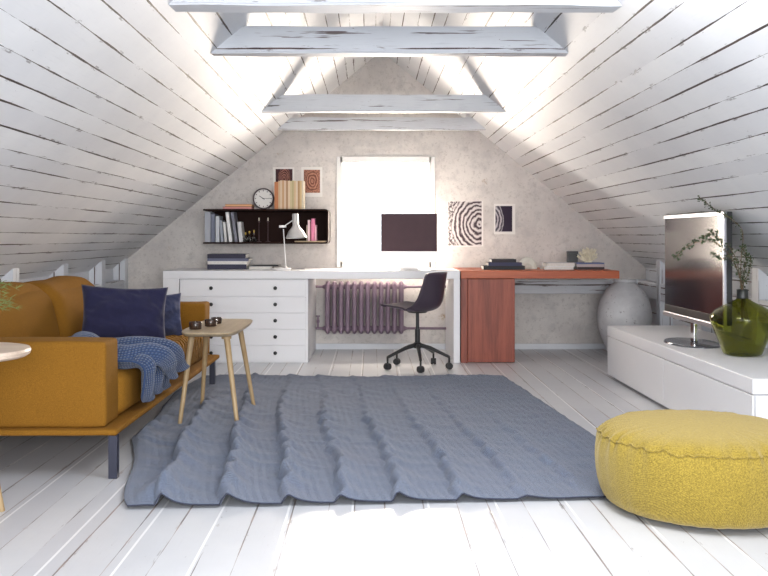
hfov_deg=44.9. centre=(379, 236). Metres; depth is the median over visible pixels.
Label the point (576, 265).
book
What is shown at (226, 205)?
book
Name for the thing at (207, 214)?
book
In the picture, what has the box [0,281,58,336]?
cushion
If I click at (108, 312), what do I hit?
pillow
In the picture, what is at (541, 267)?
book
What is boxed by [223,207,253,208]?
book
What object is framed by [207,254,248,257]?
book
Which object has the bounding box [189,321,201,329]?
candle cup
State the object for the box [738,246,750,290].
branch
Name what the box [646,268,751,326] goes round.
wall
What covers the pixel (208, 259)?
book
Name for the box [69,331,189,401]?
throw blanket
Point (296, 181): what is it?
book
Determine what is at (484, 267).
book
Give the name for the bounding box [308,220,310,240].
book
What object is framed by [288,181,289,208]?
book
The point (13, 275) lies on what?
trim
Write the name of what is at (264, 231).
wall shelf
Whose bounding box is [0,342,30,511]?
round table
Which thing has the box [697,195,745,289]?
branch
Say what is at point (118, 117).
ceiling
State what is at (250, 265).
book
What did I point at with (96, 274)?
trim
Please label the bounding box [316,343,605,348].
baseboard
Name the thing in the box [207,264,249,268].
book
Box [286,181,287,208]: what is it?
book
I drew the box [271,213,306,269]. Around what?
desk lamp
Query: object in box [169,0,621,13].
roof beam
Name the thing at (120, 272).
trim
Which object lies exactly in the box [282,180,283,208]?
book
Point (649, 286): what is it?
trim
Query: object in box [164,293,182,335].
pillow
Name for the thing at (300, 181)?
book
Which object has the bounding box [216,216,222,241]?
book
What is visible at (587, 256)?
coral
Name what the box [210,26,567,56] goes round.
roof beam
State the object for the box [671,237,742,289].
branch
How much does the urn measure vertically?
0.652 m
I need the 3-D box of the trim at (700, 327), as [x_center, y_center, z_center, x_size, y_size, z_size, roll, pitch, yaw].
[2.346,0.593,6.650,0.125,0.815,0.100,0,0,0]
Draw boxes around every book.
[205,212,213,241]
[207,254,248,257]
[207,258,251,260]
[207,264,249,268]
[208,261,251,263]
[211,214,217,241]
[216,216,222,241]
[219,220,224,241]
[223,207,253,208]
[223,222,228,241]
[225,204,253,206]
[225,212,234,241]
[231,212,238,241]
[237,222,244,241]
[249,266,274,268]
[250,265,280,265]
[274,182,277,208]
[278,181,279,208]
[280,180,281,208]
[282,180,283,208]
[284,181,285,208]
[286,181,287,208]
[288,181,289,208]
[290,181,291,208]
[292,181,293,208]
[294,181,295,208]
[295,241,325,241]
[296,181,297,208]
[298,181,299,208]
[300,181,301,208]
[302,181,304,208]
[306,225,307,240]
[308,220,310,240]
[311,219,315,240]
[315,225,317,240]
[481,265,524,269]
[486,262,521,265]
[490,259,515,261]
[540,266,573,269]
[542,262,574,266]
[572,262,603,263]
[574,267,604,269]
[575,264,604,266]
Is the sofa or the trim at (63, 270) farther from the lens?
the trim at (63, 270)
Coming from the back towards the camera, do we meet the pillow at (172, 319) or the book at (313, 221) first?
the book at (313, 221)
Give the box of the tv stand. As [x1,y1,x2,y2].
[607,325,767,418]
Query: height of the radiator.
0.466 m
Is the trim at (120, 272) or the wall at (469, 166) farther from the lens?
the wall at (469, 166)
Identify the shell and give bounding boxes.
[520,257,536,268]
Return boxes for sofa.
[0,275,218,478]
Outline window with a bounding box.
[337,157,434,266]
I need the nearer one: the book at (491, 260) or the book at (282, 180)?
the book at (491, 260)
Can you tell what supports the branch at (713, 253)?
in the bottle vase
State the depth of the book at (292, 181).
7.99 m
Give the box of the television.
[663,211,731,348]
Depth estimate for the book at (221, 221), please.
8.00 m
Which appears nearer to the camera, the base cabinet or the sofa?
the sofa
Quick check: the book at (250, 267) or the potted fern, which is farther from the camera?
the book at (250, 267)
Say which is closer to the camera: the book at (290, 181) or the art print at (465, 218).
the book at (290, 181)
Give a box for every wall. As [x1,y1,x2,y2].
[19,268,112,281]
[128,57,645,342]
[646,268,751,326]
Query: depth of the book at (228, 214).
8.00 m
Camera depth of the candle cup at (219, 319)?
5.26 m
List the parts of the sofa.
arm, leg, arm, leg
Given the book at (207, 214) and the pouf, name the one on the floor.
the pouf
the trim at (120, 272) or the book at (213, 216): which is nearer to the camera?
the book at (213, 216)
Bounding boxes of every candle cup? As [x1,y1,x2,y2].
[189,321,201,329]
[205,319,216,326]
[211,317,221,323]
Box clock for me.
[253,188,273,208]
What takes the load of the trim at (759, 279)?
attached to the wall at (650, 273)
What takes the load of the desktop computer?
on the desk at (171, 278)
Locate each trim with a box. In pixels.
[0,268,18,281]
[49,264,67,277]
[89,260,104,286]
[94,280,124,288]
[113,258,127,288]
[515,279,646,293]
[638,280,767,308]
[656,260,672,324]
[698,325,714,333]
[752,268,767,347]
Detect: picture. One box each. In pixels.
[276,169,291,181]
[304,170,319,192]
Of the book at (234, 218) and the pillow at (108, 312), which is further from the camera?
the book at (234, 218)
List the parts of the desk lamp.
lamp shade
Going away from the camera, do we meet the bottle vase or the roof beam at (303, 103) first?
the bottle vase
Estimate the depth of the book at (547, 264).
7.65 m
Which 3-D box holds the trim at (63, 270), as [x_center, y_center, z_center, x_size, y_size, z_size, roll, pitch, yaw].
[-2.289,0.593,6.600,0.125,0.815,0.100,0,0,0]
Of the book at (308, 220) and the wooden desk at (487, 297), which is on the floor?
the wooden desk at (487, 297)
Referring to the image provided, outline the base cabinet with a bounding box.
[180,279,315,362]
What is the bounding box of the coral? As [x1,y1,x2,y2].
[577,247,597,262]
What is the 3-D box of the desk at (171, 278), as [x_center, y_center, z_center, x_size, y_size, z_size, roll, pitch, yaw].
[-0.544,0.634,7.838,2.357,0.732,0.915,0,0,0]
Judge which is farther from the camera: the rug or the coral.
the coral
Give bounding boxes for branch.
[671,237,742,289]
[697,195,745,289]
[699,229,740,274]
[710,250,741,286]
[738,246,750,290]
[741,255,753,289]
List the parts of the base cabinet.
drawer, drawer, drawer, drawer, drawer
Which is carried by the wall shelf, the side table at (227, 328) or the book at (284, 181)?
the book at (284, 181)
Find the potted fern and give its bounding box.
[0,280,23,310]
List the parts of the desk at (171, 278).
panel, panel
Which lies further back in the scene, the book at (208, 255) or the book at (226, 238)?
the book at (226, 238)
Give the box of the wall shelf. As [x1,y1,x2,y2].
[203,209,330,243]
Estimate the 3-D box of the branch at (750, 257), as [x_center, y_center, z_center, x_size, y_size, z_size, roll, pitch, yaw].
[1.946,0.271,4.929,0.058,0.359,0.085,0,0,-19]
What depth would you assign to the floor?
3.18 m
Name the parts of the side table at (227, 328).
leg, leg, leg, leg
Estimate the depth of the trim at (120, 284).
7.92 m
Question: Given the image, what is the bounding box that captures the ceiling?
[0,0,767,279]
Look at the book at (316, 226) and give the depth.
8.00 m
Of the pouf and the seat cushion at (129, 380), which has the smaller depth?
the pouf
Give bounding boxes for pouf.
[595,409,767,529]
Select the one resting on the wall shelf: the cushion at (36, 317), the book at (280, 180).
the book at (280, 180)
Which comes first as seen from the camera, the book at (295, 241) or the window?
the book at (295, 241)
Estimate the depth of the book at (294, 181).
7.99 m
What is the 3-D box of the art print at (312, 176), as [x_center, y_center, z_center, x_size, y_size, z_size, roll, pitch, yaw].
[-0.609,-0.491,8.295,0.188,0.266,0.006,0,0,0]
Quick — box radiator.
[315,281,445,333]
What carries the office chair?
on the floor
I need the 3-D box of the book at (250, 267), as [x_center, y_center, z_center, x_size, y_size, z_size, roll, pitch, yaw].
[-0.994,0.257,7.835,0.193,0.022,0.210,0,0,0]
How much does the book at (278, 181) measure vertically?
0.243 m
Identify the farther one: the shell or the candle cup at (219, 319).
the shell
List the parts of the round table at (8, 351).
leg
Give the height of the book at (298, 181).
0.243 m
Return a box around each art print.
[273,167,293,194]
[301,167,321,196]
[448,201,482,245]
[494,204,514,233]
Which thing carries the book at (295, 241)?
on the wall shelf
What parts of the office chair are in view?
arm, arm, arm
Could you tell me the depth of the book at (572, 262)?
7.64 m
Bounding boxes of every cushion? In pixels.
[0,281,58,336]
[23,275,94,336]
[118,329,202,413]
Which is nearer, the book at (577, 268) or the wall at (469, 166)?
the book at (577, 268)
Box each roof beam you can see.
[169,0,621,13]
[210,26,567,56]
[261,94,505,112]
[277,117,485,130]
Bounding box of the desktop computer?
[381,214,436,268]
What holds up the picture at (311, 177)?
attached to the art print at (312, 176)
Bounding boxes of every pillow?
[81,284,167,338]
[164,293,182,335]
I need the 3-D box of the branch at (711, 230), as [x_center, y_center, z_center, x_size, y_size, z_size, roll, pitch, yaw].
[1.822,0.203,4.984,0.218,0.494,0.059,0,0,8]
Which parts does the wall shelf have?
panel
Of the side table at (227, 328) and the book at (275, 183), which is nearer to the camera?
the side table at (227, 328)
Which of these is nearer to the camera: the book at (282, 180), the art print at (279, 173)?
the book at (282, 180)
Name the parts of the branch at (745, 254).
stem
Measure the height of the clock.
0.184 m
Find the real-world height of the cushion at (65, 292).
0.414 m
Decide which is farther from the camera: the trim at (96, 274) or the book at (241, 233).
the book at (241, 233)
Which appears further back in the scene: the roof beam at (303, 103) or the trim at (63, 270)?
the roof beam at (303, 103)
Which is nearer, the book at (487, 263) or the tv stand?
the tv stand
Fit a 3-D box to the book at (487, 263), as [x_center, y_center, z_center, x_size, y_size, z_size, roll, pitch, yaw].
[1.026,0.223,7.724,0.274,0.028,0.201,0,0,0]
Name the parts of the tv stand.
drawer, drawer, panel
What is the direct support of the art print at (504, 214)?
attached to the wall at (469, 166)
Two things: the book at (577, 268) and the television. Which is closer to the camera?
the television
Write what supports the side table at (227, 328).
on the rug
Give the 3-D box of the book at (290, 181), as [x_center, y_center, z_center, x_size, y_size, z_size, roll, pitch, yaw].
[-0.766,-0.361,8.078,0.016,0.241,0.172,0,0,0]
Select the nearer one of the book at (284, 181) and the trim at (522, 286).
the book at (284, 181)
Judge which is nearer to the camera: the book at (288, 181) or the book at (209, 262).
the book at (209, 262)
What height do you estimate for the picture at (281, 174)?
0.223 m
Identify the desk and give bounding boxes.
[163,268,459,362]
[453,267,618,362]
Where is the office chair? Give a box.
[380,272,452,372]
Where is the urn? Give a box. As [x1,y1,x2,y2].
[597,279,652,351]
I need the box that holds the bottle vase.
[709,289,767,356]
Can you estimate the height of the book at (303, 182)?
0.243 m
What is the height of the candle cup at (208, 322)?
0.038 m
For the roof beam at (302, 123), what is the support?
attached to the ceiling
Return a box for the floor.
[0,349,767,575]
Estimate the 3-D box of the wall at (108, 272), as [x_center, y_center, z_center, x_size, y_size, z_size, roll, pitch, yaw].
[-2.339,0.623,3.500,0.080,0.755,10.001,0,0,-1]
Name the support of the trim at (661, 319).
attached to the wall at (650, 273)
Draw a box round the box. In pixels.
[566,251,577,261]
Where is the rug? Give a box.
[124,373,605,506]
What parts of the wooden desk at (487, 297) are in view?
panel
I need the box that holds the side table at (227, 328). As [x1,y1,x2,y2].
[178,319,254,423]
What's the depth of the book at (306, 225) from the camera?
8.01 m
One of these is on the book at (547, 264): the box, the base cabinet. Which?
the box

